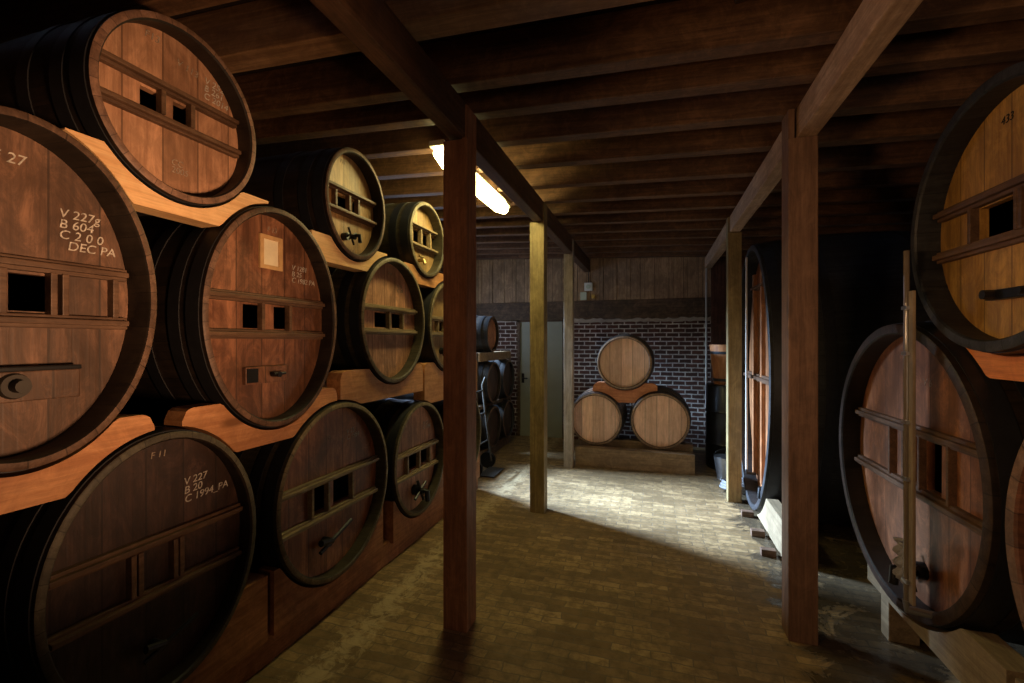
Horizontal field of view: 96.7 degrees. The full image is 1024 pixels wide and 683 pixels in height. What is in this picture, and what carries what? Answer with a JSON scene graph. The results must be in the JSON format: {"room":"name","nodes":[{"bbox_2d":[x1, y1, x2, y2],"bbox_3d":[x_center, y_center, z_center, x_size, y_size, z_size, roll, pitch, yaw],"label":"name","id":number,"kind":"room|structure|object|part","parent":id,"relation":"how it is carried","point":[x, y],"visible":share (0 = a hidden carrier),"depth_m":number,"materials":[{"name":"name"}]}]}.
{"room":"wine cellar","nodes":[
{"label":"wine cellar","id":0,"kind":"room"},
{"bbox_2d":[170,0,677,76],"bbox_3d":[0.529,-1.542,2.191,6.300,0.295,10.494,0,0,17],"label":"ceiling","id":1,"kind":"structure","parent":0,"point":[653,2],"depth_m":2.24,"materials":[{"name":"brown wood"}]},
{"bbox_2d":[0,0,237,42],"bbox_3d":[0.267,-1.410,1.336,6.284,0.498,0.090,0,0,17],"label":"joist","id":2,"kind":"object","parent":1,"relation":"attached to","point":[18,18],"visible":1,"depth_m":1.99,"materials":[{"name":"brown wood"}]},
{"bbox_2d":[174,0,652,73],"bbox_3d":[0.380,-1.410,1.699,6.284,0.498,0.130,0,0,17],"label":"joist","id":3,"kind":"object","parent":1,"relation":"attached to","point":[257,34],"visible":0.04,"depth_m":2.05,"materials":[{"name":"brown wood"}]},
{"bbox_2d":[476,251,746,259],"bbox_3d":[2.031,-1.410,6.966,6.284,0.498,0.090,0,0,17],"label":"joist","id":4,"kind":"object","parent":1,"relation":"attached to","point":[704,253],"visible":0.04,"depth_m":7.05,"materials":[{"name":"brown wood"}]},
{"bbox_2d":[476,244,753,254],"bbox_3d":[1.905,-1.410,6.566,6.284,0.498,0.090,0,0,17],"label":"joist","id":5,"kind":"object","parent":1,"relation":"attached to","point":[698,248],"visible":0.04,"depth_m":6.64,"materials":[{"name":"brown wood"}]},
{"bbox_2d":[234,0,1023,119],"bbox_3d":[0.518,-1.410,2.138,6.284,0.498,0.090,0,0,17],"label":"joist","id":6,"kind":"object","parent":1,"relation":"attached to","point":[680,31],"visible":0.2,"depth_m":2.12,"materials":[{"name":"brown wood"}]},
{"bbox_2d":[476,236,781,249],"bbox_3d":[1.777,-1.410,6.155,6.284,0.498,0.090,0,0,17],"label":"joist","id":7,"kind":"object","parent":1,"relation":"attached to","point":[745,240],"visible":0.04,"depth_m":6.15,"materials":[{"name":"brown wood"}]},
{"bbox_2d":[253,19,1023,144],"bbox_3d":[0.611,-1.410,2.434,6.284,0.498,0.090,0,0,17],"label":"joist","id":8,"kind":"object","parent":1,"relation":"attached to","point":[1003,41],"visible":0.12,"depth_m":2.33,"materials":[{"name":"brown wood"}]},
{"bbox_2d":[255,60,1023,158],"bbox_3d":[0.730,-1.410,2.815,6.284,0.498,0.090,0,0,17],"label":"joist","id":9,"kind":"object","parent":1,"relation":"attached to","point":[946,87],"visible":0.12,"depth_m":2.69,"materials":[{"name":"brown wood"}]},
{"bbox_2d":[384,166,925,209],"bbox_3d":[1.134,-1.410,4.104,6.284,0.498,0.090,0,0,17],"label":"joist","id":10,"kind":"object","parent":1,"relation":"attached to","point":[906,176],"visible":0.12,"depth_m":3.93,"materials":[{"name":"brown wood"}]},
{"bbox_2d":[379,139,937,198],"bbox_3d":[1.002,-1.410,3.684,6.284,0.498,0.090,0,0,17],"label":"joist","id":11,"kind":"object","parent":1,"relation":"attached to","point":[916,153],"visible":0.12,"depth_m":3.54,"materials":[{"name":"brown wood"}]},
{"bbox_2d":[429,139,444,168],"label":"strip light","id":12,"kind":"object","parent":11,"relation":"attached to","point":[436,145],"depth_m":3.02,"materials":[{"name":"white plastic"}]},
{"bbox_2d":[367,106,959,179],"bbox_3d":[0.859,-1.410,3.226,6.284,0.498,0.090,0,0,17],"label":"joist","id":13,"kind":"object","parent":1,"relation":"attached to","point":[919,124],"visible":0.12,"depth_m":3.07,"materials":[{"name":"brown wood"}]},
{"bbox_2d":[435,186,918,220],"bbox_3d":[1.263,-1.410,4.514,6.284,0.498,0.090,0,0,17],"label":"joist","id":14,"kind":"object","parent":1,"relation":"attached to","point":[902,193],"visible":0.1,"depth_m":4.33,"materials":[{"name":"brown wood"}]},
{"bbox_2d":[440,201,914,228],"bbox_3d":[1.391,-1.410,4.924,6.284,0.498,0.090,0,0,17],"label":"joist","id":15,"kind":"object","parent":1,"relation":"attached to","point":[902,207],"visible":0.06,"depth_m":4.74,"materials":[{"name":"brown wood"}]},
{"bbox_2d":[476,224,911,243],"bbox_3d":[1.648,-1.410,5.745,6.284,0.498,0.090,0,0,17],"label":"joist","id":16,"kind":"object","parent":1,"relation":"attached to","point":[766,232],"visible":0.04,"depth_m":5.57,"materials":[{"name":"brown wood"}]},
{"bbox_2d":[476,214,912,236],"bbox_3d":[1.520,-1.410,5.335,6.284,0.498,0.090,0,0,17],"label":"joist","id":17,"kind":"object","parent":1,"relation":"attached to","point":[888,219],"visible":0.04,"depth_m":5.13,"materials":[{"name":"brown wood"}]},
{"bbox_2d":[495,321,710,447],"bbox_3d":[2.107,0.625,7.226,6.300,1.950,0.250,0,0,17],"label":"wall","id":18,"kind":"structure","parent":0,"point":[678,348],"depth_m":7.03,"materials":[{"name":"brick"}]},
{"bbox_2d":[516,320,563,438],"bbox_3d":[0.482,0.605,7.640,0.830,1.990,0.131,0,0,17],"label":"door","id":19,"kind":"structure","parent":18,"relation":"in","point":[555,328],"depth_m":7.59,"materials":[{"name":"grey paint"}]},
{"bbox_2d":[580,292,586,299],"bbox_3d":[1.159,-0.735,7.378,0.100,0.130,0.035,0,0,17],"label":"wall switch","id":20,"kind":"object","parent":18,"relation":"attached to","point":[583,295],"visible":1,"depth_m":7.36,"materials":[{"name":"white plastic"}]},
{"bbox_2d":[584,283,592,290],"bbox_3d":[1.234,-0.885,7.349,0.130,0.130,0.047,0,0,17],"label":"wall socket","id":21,"kind":"object","parent":18,"relation":"attached to","point":[587,286],"visible":1,"depth_m":7.33,"materials":[{"name":"white plastic"}]},
{"bbox_2d":[476,257,710,320],"bbox_3d":[2.087,-1.060,7.154,6.304,1.520,0.100,0,0,17],"label":"wood paneling","id":22,"kind":"structure","parent":18,"relation":"attached to","point":[497,280],"depth_m":7.28,"materials":[{"name":"brown wood"}]},
{"bbox_2d":[476,297,710,320],"bbox_3d":[2.085,-0.510,7.154,6.300,0.300,0.140,0,0,17],"label":"trim","id":23,"kind":"structure","parent":18,"relation":"on","point":[672,307],"depth_m":7.24,"materials":[{"name":"brown wood"}]},
{"bbox_2d":[574,316,710,322],"bbox_3d":[1.919,-0.338,7.161,2.220,0.076,0.085,0,0,17],"label":"trim","id":24,"kind":"structure","parent":18,"relation":"attached to","point":[680,319],"depth_m":7.08,"materials":[{"name":"brown wood"}]},
{"bbox_2d":[705,268,706,411],"bbox_3d":[2.896,-0.150,6.784,0.025,2.400,0.026,0,0,17],"label":"pipe","id":25,"kind":"object","parent":18,"relation":"attached to","point":[705,268],"visible":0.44,"depth_m":6.78,"materials":[{"name":"grey metal"}]},
{"bbox_2d":[711,256,745,381],"bbox_3d":[3.437,0.125,6.625,0.997,2.950,0.040,0,0,17],"label":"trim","id":26,"kind":"structure","parent":18,"relation":"attached to","point":[718,271],"depth_m":6.72,"materials":[{"name":"brown wood"}]},
{"bbox_2d":[245,435,1023,682],"bbox_3d":[0.515,1.650,2.144,6.900,0.100,11.000,0,0,17],"label":"floor","id":27,"kind":"structure","parent":0,"point":[625,575],"depth_m":2.76,"materials":[{"name":"wood"}]},
{"bbox_2d":[214,479,477,682],"bbox_3d":[-1.161,1.520,2.617,0.120,0.160,4.900,0,0,17],"label":"base rail","id":28,"kind":"object","parent":27,"relation":"on","point":[248,667],"visible":0.3,"depth_m":2.61,"materials":[{"name":"brown wood"}]},
{"bbox_2d":[182,572,267,682],"bbox_3d":[-1.390,1.300,1.751,0.100,0.320,1.010,0,0,17],"label":"board","id":29,"kind":"object","parent":28,"relation":"on","point":[246,631],"visible":0.54,"depth_m":2.08,"materials":[{"name":"brown wood"}]},
{"bbox_2d":[0,424,255,682],"bbox_3d":[-1.889,0.850,1.928,1.206,1.050,0.842,0,0,17],"label":"barrel","id":30,"kind":"object","parent":29,"relation":"on","point":[136,574],"visible":0.91,"depth_m":1.68,"materials":[{"name":"brown wood"}]},
{"bbox_2d":[0,414,154,514],"bbox_3d":[-1.539,0.385,1.276,0.100,0.230,0.955,0,0,17],"label":"support","id":31,"kind":"object","parent":30,"relation":"on","point":[55,480],"visible":0.83,"depth_m":1.46,"materials":[{"name":"brown wood"}]},
{"bbox_2d":[0,105,156,473],"bbox_3d":[-2.013,-0.150,1.532,1.206,1.113,0.779,0,0,17],"label":"barrel","id":32,"kind":"object","parent":31,"relation":"on","point":[78,289],"visible":1,"depth_m":1.52,"materials":[{"name":"brown wood"}]},
{"bbox_2d":[0,373,31,399],"bbox_3d":[-1.502,0.137,1.384,0.055,0.084,0.084,0,0,17],"label":"tap","id":33,"kind":"object","parent":32,"relation":"on","point":[13,386],"depth_m":1.38,"materials":[{"name":"brown wood"}]},
{"bbox_2d":[142,612,198,664],"bbox_3d":[-1.348,1.156,1.786,0.059,0.085,0.213,0,0,17],"label":"tap","id":34,"kind":"object","parent":30,"relation":"on","point":[174,627],"depth_m":1.79,"materials":[{"name":"black metal"}]},
{"bbox_2d":[258,507,382,635],"bbox_3d":[-1.085,1.300,2.724,0.100,0.320,0.950,0,0,17],"label":"board","id":35,"kind":"object","parent":28,"relation":"on","point":[287,600],"visible":0.68,"depth_m":2.39,"materials":[{"name":"brown wood"}]},
{"bbox_2d":[153,400,387,584],"bbox_3d":[-1.587,0.880,2.892,1.206,1.075,1.033,0,0,17],"label":"barrel","id":36,"kind":"object","parent":35,"relation":"on","point":[319,492],"visible":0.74,"depth_m":2.64,"materials":[{"name":"brown wood"}]},
{"bbox_2d":[164,387,336,451],"bbox_3d":[-1.226,0.385,2.276,0.100,0.230,0.930,0,0,17],"label":"board","id":37,"kind":"object","parent":36,"relation":"on","point":[214,420],"visible":0.83,"depth_m":2.03,"materials":[{"name":"brown wood"}]},
{"bbox_2d":[119,206,336,427],"bbox_3d":[-1.724,-0.120,2.453,1.206,1.134,0.875,0,0,17],"label":"barrel","id":38,"kind":"object","parent":37,"relation":"on","point":[246,318],"visible":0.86,"depth_m":2.16,"materials":[{"name":"brown wood"}]},
{"bbox_2d":[60,128,267,227],"bbox_3d":[-1.358,-0.593,1.854,0.100,0.185,0.803,0,0,17],"label":"board","id":39,"kind":"object","parent":38,"relation":"on","point":[143,199],"visible":0.81,"depth_m":1.74,"materials":[{"name":"brown wood"}]},
{"bbox_2d":[0,9,255,216],"bbox_3d":[-1.868,-0.908,1.994,1.206,0.731,0.696,0,0,17],"label":"barrel","id":40,"kind":"object","parent":39,"relation":"on","point":[143,84],"visible":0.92,"depth_m":1.73,"materials":[{"name":"brown wood"}]},
{"bbox_3d":[-1.244,0.165,2.183,0.005,0.067,0.063,0,0,17],"label":"bung plate","id":41,"kind":"part","parent":38,"relation":"part of","materials":[{"name":"black metal"}]},
{"bbox_3d":[-1.223,-0.450,2.309,0.014,0.170,0.142,0,0,17],"label":"label frame","id":42,"kind":"part","parent":38,"relation":"part of","materials":[{"name":"beige paper"}]},
{"bbox_2d":[270,371,285,376],"bbox_3d":[-1.185,0.165,2.296,0.052,0.026,0.074,0,0,17],"label":"tap","id":43,"kind":"object","parent":38,"relation":"on","point":[272,373],"depth_m":2.28,"materials":[{"name":"black metal"}]},
{"bbox_2d":[318,518,352,554],"bbox_3d":[-1.063,1.159,2.719,0.064,0.113,0.283,0,0,17],"label":"tap","id":44,"kind":"object","parent":36,"relation":"on","point":[334,531],"depth_m":2.73,"materials":[{"name":"black metal"}]},
{"bbox_2d":[327,364,422,403],"bbox_3d":[-0.925,0.290,3.235,0.100,0.220,1.020,0,0,17],"label":"board","id":45,"kind":"object","parent":36,"relation":"on","point":[359,386],"visible":0.85,"depth_m":2.98,"materials":[{"name":"brown wood"}]},
{"bbox_2d":[325,257,424,382],"bbox_3d":[-1.405,-0.152,3.472,1.206,0.940,0.879,0,0,17],"label":"barrel","id":46,"kind":"object","parent":45,"relation":"on","point":[380,309],"visible":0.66,"depth_m":3.22,"materials":[{"name":"brown wood"}]},
{"bbox_2d":[309,230,386,271],"bbox_3d":[-1.039,-0.537,2.872,0.100,0.155,0.740,0,0,17],"label":"board","id":47,"kind":"object","parent":46,"relation":"on","point":[334,257],"visible":0.75,"depth_m":2.72,"materials":[{"name":"brown wood"}]},
{"bbox_2d":[200,147,384,260],"bbox_3d":[-1.514,-0.859,3.036,1.258,0.719,0.637,0,0,17],"label":"barrel","id":48,"kind":"object","parent":47,"relation":"on","point":[336,193],"visible":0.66,"depth_m":2.74,"materials":[{"name":"brown wood"}]},
{"bbox_2d":[341,227,361,244],"bbox_3d":[-0.999,-0.655,2.833,0.130,0.105,0.099,0,0,-15],"label":"tap","id":49,"kind":"object","parent":48,"relation":"on","point":[346,235],"depth_m":2.82,"materials":[{"name":"black metal"}]},
{"bbox_2d":[383,473,442,543],"bbox_3d":[-0.781,1.310,3.693,0.100,0.300,0.820,0,0,17],"label":"board","id":50,"kind":"object","parent":28,"relation":"on","point":[396,525],"visible":0.73,"depth_m":3.37,"materials":[{"name":"brown wood"}]},
{"bbox_2d":[340,398,442,516],"bbox_3d":[-1.262,0.936,3.828,1.267,0.933,0.871,0,0,17],"label":"barrel","id":51,"kind":"object","parent":50,"relation":"on","point":[412,430],"visible":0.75,"depth_m":3.63,"materials":[{"name":"brown wood"}]},
{"bbox_2d":[411,480,429,501],"bbox_3d":[-0.740,1.200,3.666,0.140,0.182,0.142,0,0,-26],"label":"tap","id":52,"kind":"object","parent":51,"relation":"on","point":[417,491],"depth_m":3.65,"materials":[{"name":"black metal"}]},
{"bbox_2d":[476,450,479,478],"bbox_3d":[-0.520,1.310,4.528,0.100,0.300,0.830,0,0,17],"label":"board","id":53,"kind":"object","parent":28,"relation":"on","point":[478,459],"visible":0.03,"depth_m":4.87,"materials":[{"name":"brown wood"}]},
{"bbox_2d":[391,393,480,461],"bbox_3d":[-1.023,0.940,4.691,1.206,0.904,0.842,0,0,17],"label":"barrel","id":54,"kind":"object","parent":53,"relation":"on","point":[438,405],"visible":0.03,"depth_m":4.76,"materials":[{"name":"brown wood"}]},
{"bbox_2d":[414,361,476,402],"bbox_3d":[-0.592,0.350,4.296,0.100,0.340,1.155,0,0,17],"label":"board","id":55,"kind":"object","parent":54,"relation":"on","point":[432,391],"visible":0.33,"depth_m":3.85,"materials":[{"name":"brown wood"}]},
{"bbox_2d":[417,282,442,370],"bbox_3d":[-1.113,-0.135,4.310,1.262,0.842,0.800,0,0,17],"label":"barrel","id":56,"kind":"object","parent":55,"relation":"on","point":[432,348],"visible":0.23,"depth_m":3.92,"materials":[{"name":"brown wood"}]},
{"bbox_2d":[404,262,442,287],"bbox_3d":[-0.744,-0.530,3.811,0.100,0.140,0.771,0,0,17],"label":"board","id":57,"kind":"object","parent":56,"relation":"on","point":[432,282],"visible":0.59,"depth_m":3.78,"materials":[{"name":"brown wood"}]},
{"bbox_2d":[378,202,442,277],"bbox_3d":[-1.259,-0.837,3.933,1.209,0.637,0.631,0,0,17],"label":"barrel","id":58,"kind":"object","parent":57,"relation":"on","point":[413,232],"visible":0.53,"depth_m":3.65,"materials":[{"name":"brown wood"}]},
{"bbox_2d":[417,255,426,264],"bbox_3d":[-0.741,-0.664,3.721,0.082,0.074,0.068,0,0,-17],"label":"tap","id":59,"kind":"object","parent":58,"relation":"on","point":[419,257],"depth_m":3.71,"materials":[{"name":"gold metal"}]},
{"bbox_2d":[443,104,475,632],"bbox_3d":[-0.295,0.150,2.581,0.143,2.900,0.143,0,0,17],"label":"wooden post","id":60,"kind":"object","parent":27,"relation":"on","point":[459,156],"visible":0.95,"depth_m":2.52,"materials":[{"name":"red wood"}]},
{"bbox_2d":[310,0,589,271],"bbox_3d":[-0.037,-1.218,3.355,0.093,0.195,8.380,0,0,17],"label":"ceiling beam","id":61,"kind":"structure","parent":60,"relation":"on","point":[371,26],"depth_m":2.10,"materials":[{"name":"brown wood"}]},
{"bbox_2d":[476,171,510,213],"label":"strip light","id":62,"kind":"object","parent":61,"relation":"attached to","point":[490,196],"depth_m":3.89,"materials":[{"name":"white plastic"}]},
{"bbox_2d":[476,377,504,477],"bbox_3d":[-0.310,1.022,5.547,0.330,1.155,0.480,0,0,17],"label":"hand truck","id":63,"kind":"object","parent":27,"relation":"on","point":[487,459],"visible":0.57,"depth_m":5.72,"materials":[{"name":"grey metal"}]},
{"bbox_3d":[-0.373,0.973,5.566,0.148,1.057,0.388,0,0,17],"label":"truck frame","id":64,"kind":"part","parent":63,"relation":"part of","materials":[{"name":"grey metal"}]},
{"bbox_3d":[-0.248,1.585,5.527,0.200,0.010,0.400,0,0,17],"label":"toe plate","id":65,"kind":"part","parent":63,"relation":"part of","materials":[{"name":"grey metal"}]},
{"bbox_2d":[476,351,510,456],"bbox_3d":[-0.508,0.875,6.740,0.600,1.450,1.480,0,0,17],"label":"rack","id":66,"kind":"object","parent":27,"relation":"on","point":[496,355],"visible":0.31,"depth_m":6.53,"materials":[{"name":"brown wood"}]},
{"bbox_2d":[476,315,498,352],"bbox_3d":[-0.616,-0.100,6.376,0.756,0.526,0.526,0,0,17],"label":"barrel","id":67,"kind":"object","parent":66,"relation":"on","point":[487,329],"visible":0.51,"depth_m":6.16,"materials":[{"name":"brown wood"}]},
{"bbox_2d":[478,361,500,403],"bbox_3d":[-0.601,0.570,6.423,0.756,0.612,0.612,0,0,17],"label":"barrel","id":68,"kind":"object","parent":66,"relation":"on","point":[490,370],"visible":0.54,"depth_m":6.22,"materials":[{"name":"brown wood"}]},
{"bbox_2d":[480,405,500,447],"bbox_3d":[-0.601,1.180,6.423,0.756,0.612,0.612,0,0,17],"label":"barrel","id":69,"kind":"object","parent":66,"relation":"on","point":[492,412],"visible":0.4,"depth_m":6.30,"materials":[{"name":"brown wood"}]},
{"bbox_3d":[-0.269,0.210,6.665,0.100,0.120,1.360,0,0,17],"label":"rail","id":70,"kind":"part","parent":66,"relation":"part of","materials":[{"name":"brown wood"}]},
{"bbox_3d":[-0.269,0.885,6.665,0.100,0.050,1.360,0,0,17],"label":"rail","id":71,"kind":"part","parent":66,"relation":"part of","materials":[{"name":"brown wood"}]},
{"bbox_3d":[-0.269,1.535,6.665,0.100,0.130,1.360,0,0,17],"label":"rail","id":72,"kind":"part","parent":66,"relation":"part of","materials":[{"name":"brown wood"}]},
{"bbox_2d":[490,359,514,397],"bbox_3d":[-0.400,0.570,7.063,0.756,0.612,0.612,0,0,17],"label":"barrel","id":73,"kind":"object","parent":66,"relation":"on","point":[506,367],"visible":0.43,"depth_m":6.92,"materials":[{"name":"black wood"}]},
{"bbox_2d":[493,400,514,437],"bbox_3d":[-0.400,1.180,7.063,0.756,0.612,0.612,0,0,17],"label":"barrel","id":74,"kind":"object","parent":66,"relation":"on","point":[506,407],"visible":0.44,"depth_m":6.94,"materials":[{"name":"black wood"}]},
{"bbox_2d":[530,202,546,513],"bbox_3d":[0.253,0.150,4.312,0.138,2.900,0.138,0,0,17],"label":"wooden post","id":75,"kind":"object","parent":27,"relation":"on","point":[538,230],"visible":0.92,"depth_m":4.25,"materials":[{"name":"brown wood"}]},
{"bbox_2d":[564,239,573,467],"bbox_3d":[0.728,0.150,5.819,0.115,2.900,0.115,0,0,17],"label":"wooden post","id":76,"kind":"object","parent":27,"relation":"on","point":[568,258],"visible":0.9,"depth_m":5.76,"materials":[{"name":"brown wood"}]},
{"bbox_2d":[575,445,694,474],"bbox_3d":[1.525,1.482,5.736,1.440,0.235,0.140,0,0,17],"label":"beam","id":77,"kind":"structure","parent":27,"relation":"on","point":[585,455],"depth_m":5.66,"materials":[{"name":"brown wood"}]},
{"bbox_2d":[579,438,692,452],"bbox_3d":[1.610,1.450,6.008,1.440,0.300,0.130,0,0,17],"label":"board","id":78,"kind":"object","parent":77,"relation":"on","point":[617,442],"visible":0.15,"depth_m":5.95,"materials":[{"name":"brown wood"}]},
{"bbox_2d":[574,387,626,444],"bbox_3d":[1.240,1.025,6.448,0.748,0.748,0.956,0,0,17],"label":"barrel","id":79,"kind":"object","parent":78,"relation":"on","point":[599,418],"visible":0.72,"depth_m":6.03,"materials":[{"name":"beige wood"}]},
{"bbox_2d":[593,381,656,402],"bbox_3d":[1.485,0.670,6.000,0.825,0.260,0.100,0,0,17],"label":"board","id":80,"kind":"object","parent":79,"relation":"on","point":[623,396],"visible":0.94,"depth_m":5.95,"materials":[{"name":"brown wood"}]},
{"bbox_2d":[597,334,654,389],"bbox_3d":[1.590,0.275,6.338,0.759,0.759,0.956,0,0,17],"label":"barrel","id":81,"kind":"object","parent":80,"relation":"on","point":[624,361],"visible":1,"depth_m":5.92,"materials":[{"name":"beige wood"}]},
{"bbox_2d":[629,386,690,449],"bbox_3d":[2.013,1.010,6.206,0.781,0.781,0.956,0,0,17],"label":"barrel","id":82,"kind":"object","parent":78,"relation":"on","point":[660,419],"visible":0.88,"depth_m":5.79,"materials":[{"name":"beige wood"}]},
{"bbox_2d":[705,382,725,469],"bbox_3d":[2.761,1.071,5.800,0.560,1.058,0.560,0,0,17],"label":"drum","id":83,"kind":"object","parent":27,"relation":"on","point":[715,409],"visible":0.35,"depth_m":5.67,"materials":[{"name":"black metal"}]},
{"bbox_2d":[710,345,725,384],"bbox_3d":[2.748,0.290,5.793,0.430,0.500,0.430,0,0,17],"label":"wooden tub","id":84,"kind":"object","parent":83,"relation":"on","point":[717,352],"visible":0.53,"depth_m":5.69,"materials":[{"name":"brown wood"}]},
{"bbox_2d":[713,449,725,479],"bbox_3d":[2.498,1.423,5.295,0.287,0.354,0.280,0,0,17],"label":"metal bucket","id":85,"kind":"object","parent":27,"relation":"on","point":[720,459],"visible":0.47,"depth_m":5.24,"materials":[{"name":"metal"}]},
{"bbox_2d":[719,478,745,494],"bbox_3d":[2.442,1.552,4.916,0.370,0.112,0.328,0,0,17],"label":"coiled hose","id":86,"kind":"object","parent":27,"relation":"on","point":[722,485],"visible":0.25,"depth_m":4.89,"materials":[{"name":"white plastic"}]},
{"bbox_2d":[726,217,741,502],"bbox_3d":[2.229,0.180,4.573,0.125,2.840,0.125,0,0,17],"label":"wooden post","id":87,"kind":"object","parent":27,"relation":"on","point":[733,239],"visible":0.95,"depth_m":4.52,"materials":[{"name":"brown wood"}]},
{"bbox_2d":[705,131,781,268],"bbox_3d":[2.267,-1.170,4.679,0.096,0.160,4.475,0,0,17],"label":"ceiling beam","id":88,"kind":"structure","parent":87,"relation":"on","point":[769,173],"depth_m":3.52,"materials":[{"name":"brown wood"}]},
{"bbox_2d":[741,509,753,517],"bbox_3d":[2.155,1.575,4.166,0.100,0.050,0.060,0,0,17],"label":"wedge","id":89,"kind":"object","parent":27,"relation":"on","point":[744,513],"visible":1,"depth_m":4.14,"materials":[{"name":"brown wood"}]},
{"bbox_2d":[750,528,764,537],"bbox_3d":[2.023,1.575,3.747,0.100,0.050,0.060,0,0,17],"label":"wedge","id":90,"kind":"object","parent":27,"relation":"on","point":[754,532],"visible":1,"depth_m":3.72,"materials":[{"name":"brown wood"}]},
{"bbox_2d":[760,546,776,557],"bbox_3d":[1.915,1.575,3.403,0.100,0.050,0.060,0,0,17],"label":"wedge","id":91,"kind":"object","parent":27,"relation":"on","point":[764,551],"visible":1,"depth_m":3.38,"materials":[{"name":"brown wood"}]},
{"bbox_2d":[757,499,781,555],"bbox_3d":[2.189,1.435,3.883,0.085,0.270,1.280,0,0,17],"label":"board","id":92,"kind":"object","parent":27,"relation":"on","point":[770,516],"visible":0.62,"depth_m":3.58,"materials":[{"name":"brown wood"}]},
{"bbox_2d":[742,231,930,526],"bbox_3d":[2.945,0.330,4.055,1.528,2.572,1.638,0,0,17],"label":"barrel","id":93,"kind":"object","parent":92,"relation":"on","point":[860,274],"visible":0.45,"depth_m":3.56,"materials":[{"name":"black wood"}]},
{"bbox_2d":[745,257,755,474],"bbox_3d":[2.292,0.237,4.375,0.095,2.094,0.028,0,0,17],"label":"gauge","id":94,"kind":"object","parent":93,"relation":"attached to","point":[746,258],"visible":1,"depth_m":4.38,"materials":[{"name":"wood"}]},
{"bbox_2d":[757,486,761,498],"bbox_3d":[2.173,1.250,3.857,0.148,0.196,0.150,0,0,-27],"label":"tap","id":95,"kind":"object","parent":93,"relation":"on","point":[759,491],"depth_m":3.86,"materials":[{"name":"silver metal"}]},
{"bbox_2d":[782,109,817,645],"bbox_3d":[1.562,0.180,2.474,0.139,2.840,0.139,0,0,17],"label":"wooden post","id":96,"kind":"object","parent":27,"relation":"on","point":[799,154],"visible":1,"depth_m":2.42,"materials":[{"name":"brown wood"}]},
{"bbox_2d":[795,0,922,137],"bbox_3d":[1.023,-1.170,0.675,0.096,0.160,3.900,0,0,17],"label":"ceiling beam","id":97,"kind":"structure","parent":96,"relation":"on","point":[875,23],"depth_m":1.81,"materials":[{"name":"brown wood"}]},
{"bbox_2d":[881,594,919,645],"bbox_3d":[2.087,1.480,2.448,0.140,0.240,0.090,0,0,17],"label":"block","id":98,"kind":"object","parent":27,"relation":"on","point":[894,627],"visible":0.51,"depth_m":2.42,"materials":[{"name":"brown wood"}]},
{"bbox_3d":[1.749,1.450,1.569,0.200,0.300,0.180,0,0,17],"label":"block","id":99,"kind":"object","parent":27,"relation":"on","visible":0},
{"bbox_2d":[867,563,1023,682],"bbox_3d":[1.927,1.250,2.079,0.105,0.220,1.080,0,0,17],"label":"support","id":100,"kind":"object","parent":99,"relation":"on","point":[972,656],"visible":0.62,"depth_m":1.76,"materials":[{"name":"brown wood"}]},
{"bbox_2d":[839,320,1023,645],"bbox_3d":[2.620,0.615,2.078,1.547,1.474,1.485,0,0,17],"label":"barrel","id":101,"kind":"object","parent":100,"relation":"on","point":[970,423],"visible":0.81,"depth_m":2.06,"materials":[{"name":"brown wood"}]},
{"bbox_2d":[892,537,902,583],"bbox_3d":[1.860,1.045,2.163,0.068,0.211,0.126,0,0,17],"label":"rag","id":102,"kind":"object","parent":101,"relation":"hanging from","point":[898,549],"visible":0.4,"depth_m":2.18,"materials":[{"name":"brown fabric"}]},
{"bbox_2d":[888,561,928,591],"bbox_3d":[1.946,1.115,2.224,0.142,0.182,0.140,0,0,-29],"label":"tap","id":103,"kind":"object","parent":101,"relation":"on","point":[922,567],"depth_m":2.20,"materials":[{"name":"black metal"}]},
{"bbox_2d":[901,250,933,618],"bbox_3d":[1.814,0.408,1.966,0.198,1.616,0.066,0,0,17],"label":"gauge","id":104,"kind":"object","parent":101,"relation":"attached to","point":[909,297],"visible":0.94,"depth_m":1.98,"materials":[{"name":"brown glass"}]},
{"bbox_2d":[1015,678,1023,682],"bbox_3d":[1.562,1.250,0.915,0.105,0.220,1.280,0,0,17],"label":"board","id":105,"kind":"object","parent":99,"relation":"on","point":[1016,679],"visible":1,"depth_m":1.53,"materials":[{"name":"brown wood"}]},
{"bbox_2d":[1005,440,1023,629],"bbox_3d":[2.213,0.630,0.711,1.506,1.344,1.386,0,0,17],"label":"barrel","id":106,"kind":"object","parent":105,"relation":"on","point":[1014,510],"visible":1,"depth_m":1.51,"materials":[{"name":"red wood"}]},
{"bbox_2d":[966,348,1023,381],"bbox_3d":[1.808,0.030,1.522,0.100,0.220,1.086,0,0,17],"label":"board","id":107,"kind":"object","parent":106,"relation":"on","point":[993,365],"visible":0.36,"depth_m":1.68,"materials":[{"name":"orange wood"}]},
{"bbox_2d":[911,61,1023,354],"bbox_3d":[2.391,-0.455,1.445,1.406,1.033,1.067,0,0,17],"label":"barrel","id":108,"kind":"object","parent":107,"relation":"on","point":[967,228],"visible":1,"depth_m":1.82,"materials":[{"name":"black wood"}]}
]}

